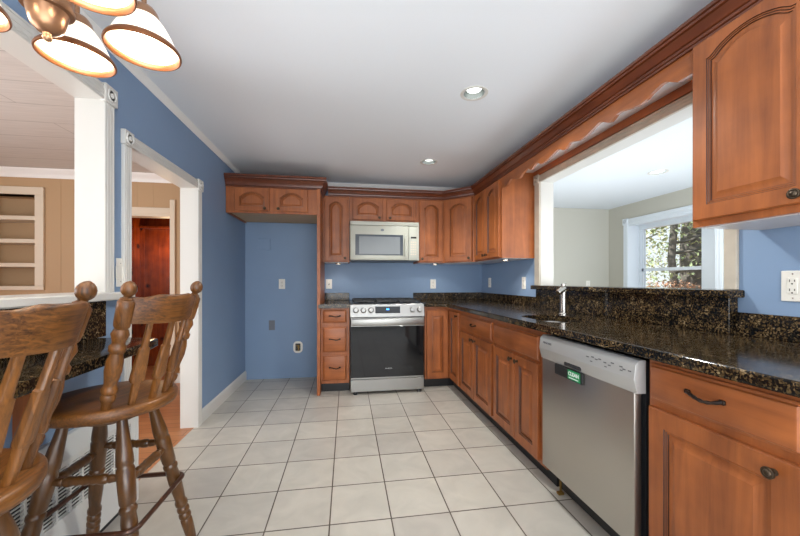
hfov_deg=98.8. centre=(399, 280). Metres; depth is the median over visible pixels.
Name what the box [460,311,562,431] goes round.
base cabinet
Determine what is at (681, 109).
trim
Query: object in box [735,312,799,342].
backsplash
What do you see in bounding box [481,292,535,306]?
backsplash
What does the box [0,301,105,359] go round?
backsplash
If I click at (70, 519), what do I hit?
baseboard heater
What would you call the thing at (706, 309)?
granite ledge
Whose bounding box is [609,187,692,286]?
wall
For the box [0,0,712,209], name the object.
ceiling
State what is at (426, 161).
recessed light
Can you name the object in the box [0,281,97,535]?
bar stool
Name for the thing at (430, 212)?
upper cabinet
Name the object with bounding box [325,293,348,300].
backsplash
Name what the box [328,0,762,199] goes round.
crown molding
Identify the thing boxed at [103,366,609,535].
floor
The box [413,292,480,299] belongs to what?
backsplash
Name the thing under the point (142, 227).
shelf
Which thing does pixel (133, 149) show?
trim
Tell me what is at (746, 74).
upper cabinet
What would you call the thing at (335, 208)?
upper cabinet
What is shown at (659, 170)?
recessed light
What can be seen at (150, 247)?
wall
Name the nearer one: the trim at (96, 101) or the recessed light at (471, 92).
the trim at (96, 101)
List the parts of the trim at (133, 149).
casing, head casing, casing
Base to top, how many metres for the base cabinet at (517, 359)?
0.890 m
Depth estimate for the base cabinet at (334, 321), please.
3.57 m
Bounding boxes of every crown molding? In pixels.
[224,173,327,197]
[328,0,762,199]
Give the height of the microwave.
0.450 m
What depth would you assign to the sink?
2.39 m
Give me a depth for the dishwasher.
1.48 m
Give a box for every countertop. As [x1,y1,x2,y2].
[0,301,157,438]
[318,293,349,307]
[413,292,799,397]
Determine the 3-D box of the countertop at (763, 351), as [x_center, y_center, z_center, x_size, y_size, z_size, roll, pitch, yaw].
[0.924,0.209,2.465,0.919,0.139,3.989,0,0,-9]
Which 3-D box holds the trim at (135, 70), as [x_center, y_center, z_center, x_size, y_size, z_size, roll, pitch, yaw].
[0.079,-1.181,1.323,2.940,0.038,5.990,0,0,-9]
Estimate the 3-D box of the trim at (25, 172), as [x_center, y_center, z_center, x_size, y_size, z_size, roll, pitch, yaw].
[-3.172,-1.165,0.820,3.380,0.090,5.990,0,0,-9]
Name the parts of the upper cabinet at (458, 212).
door, panel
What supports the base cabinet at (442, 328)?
on the floor
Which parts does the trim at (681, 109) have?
casing, head casing, casing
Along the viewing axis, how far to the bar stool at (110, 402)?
1.19 m
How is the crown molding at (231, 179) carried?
on the upper cabinet at (246, 204)
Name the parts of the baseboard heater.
panel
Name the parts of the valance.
rail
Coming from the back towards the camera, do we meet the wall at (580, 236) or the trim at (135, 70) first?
the wall at (580, 236)
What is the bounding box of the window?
[622,205,723,288]
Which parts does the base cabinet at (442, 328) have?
door, door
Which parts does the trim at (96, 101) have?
head casing, casing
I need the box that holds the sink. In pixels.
[546,321,567,335]
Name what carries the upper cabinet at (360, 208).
attached to the wall at (291, 256)
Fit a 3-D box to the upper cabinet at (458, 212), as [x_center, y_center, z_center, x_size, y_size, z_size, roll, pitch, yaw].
[0.820,-0.589,4.160,0.609,0.753,0.608,0,0,-9]
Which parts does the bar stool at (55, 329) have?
leg, seat, crest rail, post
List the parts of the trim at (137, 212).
head casing, casing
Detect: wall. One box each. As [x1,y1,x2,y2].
[0,177,481,379]
[1,0,244,447]
[132,218,169,366]
[482,225,799,316]
[553,208,608,285]
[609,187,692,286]
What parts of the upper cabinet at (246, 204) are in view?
door, panel, door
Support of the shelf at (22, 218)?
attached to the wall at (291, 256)
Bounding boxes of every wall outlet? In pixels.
[279,279,284,288]
[430,279,435,288]
[522,277,525,288]
[781,270,799,301]
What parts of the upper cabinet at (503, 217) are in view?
door, door, panel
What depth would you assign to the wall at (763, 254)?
1.48 m
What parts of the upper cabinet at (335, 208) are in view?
panel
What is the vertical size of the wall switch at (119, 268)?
0.150 m
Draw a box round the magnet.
[555,363,583,384]
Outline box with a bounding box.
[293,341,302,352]
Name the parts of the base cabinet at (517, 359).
door, frame, door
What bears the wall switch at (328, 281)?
attached to the wall at (291, 256)
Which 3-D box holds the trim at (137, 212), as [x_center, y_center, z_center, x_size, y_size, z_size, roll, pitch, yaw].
[-3.032,0.120,3.922,0.905,2.100,0.142,0,0,-9]
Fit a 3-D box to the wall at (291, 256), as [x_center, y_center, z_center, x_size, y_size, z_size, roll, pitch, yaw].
[-2.062,-0.065,4.081,6.570,2.470,0.123,0,0,-9]
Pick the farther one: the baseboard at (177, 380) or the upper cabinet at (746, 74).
the baseboard at (177, 380)
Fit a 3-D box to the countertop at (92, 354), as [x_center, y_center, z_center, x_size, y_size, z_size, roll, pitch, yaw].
[-1.073,0.332,0.434,0.388,0.476,2.585,0,0,-9]
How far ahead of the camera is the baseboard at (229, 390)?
3.28 m
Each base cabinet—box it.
[321,308,348,391]
[423,307,466,397]
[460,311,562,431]
[493,319,558,486]
[649,360,799,535]
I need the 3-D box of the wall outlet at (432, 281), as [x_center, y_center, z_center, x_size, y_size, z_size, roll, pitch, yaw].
[0.425,0.039,4.402,0.072,0.117,0.009,0,0,-9]
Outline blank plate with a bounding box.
[269,320,274,329]
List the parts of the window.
head casing, sash, pane, pane, frame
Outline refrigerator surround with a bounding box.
[317,189,324,395]
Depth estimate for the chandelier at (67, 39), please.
0.89 m
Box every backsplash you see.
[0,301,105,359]
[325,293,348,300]
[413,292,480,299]
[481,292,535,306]
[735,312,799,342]
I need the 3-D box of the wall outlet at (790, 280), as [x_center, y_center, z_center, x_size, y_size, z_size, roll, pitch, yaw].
[1.556,0.020,1.359,0.009,0.122,0.075,0,0,-9]
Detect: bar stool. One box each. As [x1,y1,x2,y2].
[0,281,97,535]
[20,281,202,535]
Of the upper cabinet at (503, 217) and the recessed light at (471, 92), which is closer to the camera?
the recessed light at (471, 92)
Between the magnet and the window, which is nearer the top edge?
the window
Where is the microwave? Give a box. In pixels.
[350,221,418,262]
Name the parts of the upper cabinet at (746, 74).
panel, knob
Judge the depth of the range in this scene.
3.57 m
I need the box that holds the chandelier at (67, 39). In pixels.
[0,0,181,77]
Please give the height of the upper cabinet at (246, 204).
0.260 m
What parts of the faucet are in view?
spout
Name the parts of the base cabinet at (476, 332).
door, drawer, door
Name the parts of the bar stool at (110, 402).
leg, leg, seat, post, leg, crest rail, leg, post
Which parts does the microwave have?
handle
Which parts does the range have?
control panel, oven door, oven glass, handle, drawer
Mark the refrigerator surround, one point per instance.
(320, 265)
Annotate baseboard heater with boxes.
[10,416,138,535]
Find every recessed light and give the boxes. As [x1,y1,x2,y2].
[420,159,437,164]
[460,85,487,100]
[647,169,668,174]
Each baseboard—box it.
[175,373,179,382]
[202,371,245,422]
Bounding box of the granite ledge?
[530,285,744,333]
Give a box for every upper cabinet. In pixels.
[226,186,316,223]
[323,196,348,263]
[349,197,417,225]
[413,199,443,263]
[441,196,499,264]
[474,172,533,261]
[693,0,799,229]
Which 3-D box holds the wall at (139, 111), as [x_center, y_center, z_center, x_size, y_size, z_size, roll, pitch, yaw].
[-1.431,-0.015,1.089,0.115,2.370,5.990,0,0,-9]
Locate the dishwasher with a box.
[539,334,649,535]
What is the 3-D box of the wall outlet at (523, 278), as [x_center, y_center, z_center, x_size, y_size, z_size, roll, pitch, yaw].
[1.236,0.020,3.429,0.009,0.122,0.072,0,0,-9]
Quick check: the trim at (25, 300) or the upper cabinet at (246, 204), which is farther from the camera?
the upper cabinet at (246, 204)
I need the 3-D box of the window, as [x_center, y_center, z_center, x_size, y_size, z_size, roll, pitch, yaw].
[3.777,-0.365,4.747,0.284,1.230,1.470,0,0,-9]
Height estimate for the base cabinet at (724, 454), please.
0.890 m
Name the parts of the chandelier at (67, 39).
lamp shade, lamp shade, bulb, arm, lamp shade, lamp shade, bulb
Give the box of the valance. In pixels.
[502,50,692,187]
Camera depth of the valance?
2.00 m
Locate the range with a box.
[350,298,423,394]
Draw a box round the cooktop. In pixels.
[350,301,421,304]
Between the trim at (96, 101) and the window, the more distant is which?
the window
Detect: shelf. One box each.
[0,186,44,289]
[139,226,169,229]
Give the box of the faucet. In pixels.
[555,282,567,314]
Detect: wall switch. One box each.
[116,258,123,286]
[326,279,331,288]
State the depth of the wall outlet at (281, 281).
4.12 m
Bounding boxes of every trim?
[0,0,117,292]
[0,166,170,182]
[0,292,134,308]
[80,8,456,190]
[121,128,203,427]
[132,200,175,382]
[533,91,738,289]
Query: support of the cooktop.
in the range
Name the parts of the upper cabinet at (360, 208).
door, door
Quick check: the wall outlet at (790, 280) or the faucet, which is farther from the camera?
the faucet
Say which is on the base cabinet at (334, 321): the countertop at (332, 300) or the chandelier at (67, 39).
the countertop at (332, 300)
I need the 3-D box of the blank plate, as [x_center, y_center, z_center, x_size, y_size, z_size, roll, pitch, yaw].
[-1.531,0.528,4.101,0.070,0.117,0.007,0,0,-9]
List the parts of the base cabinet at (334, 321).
drawer, drawer, drawer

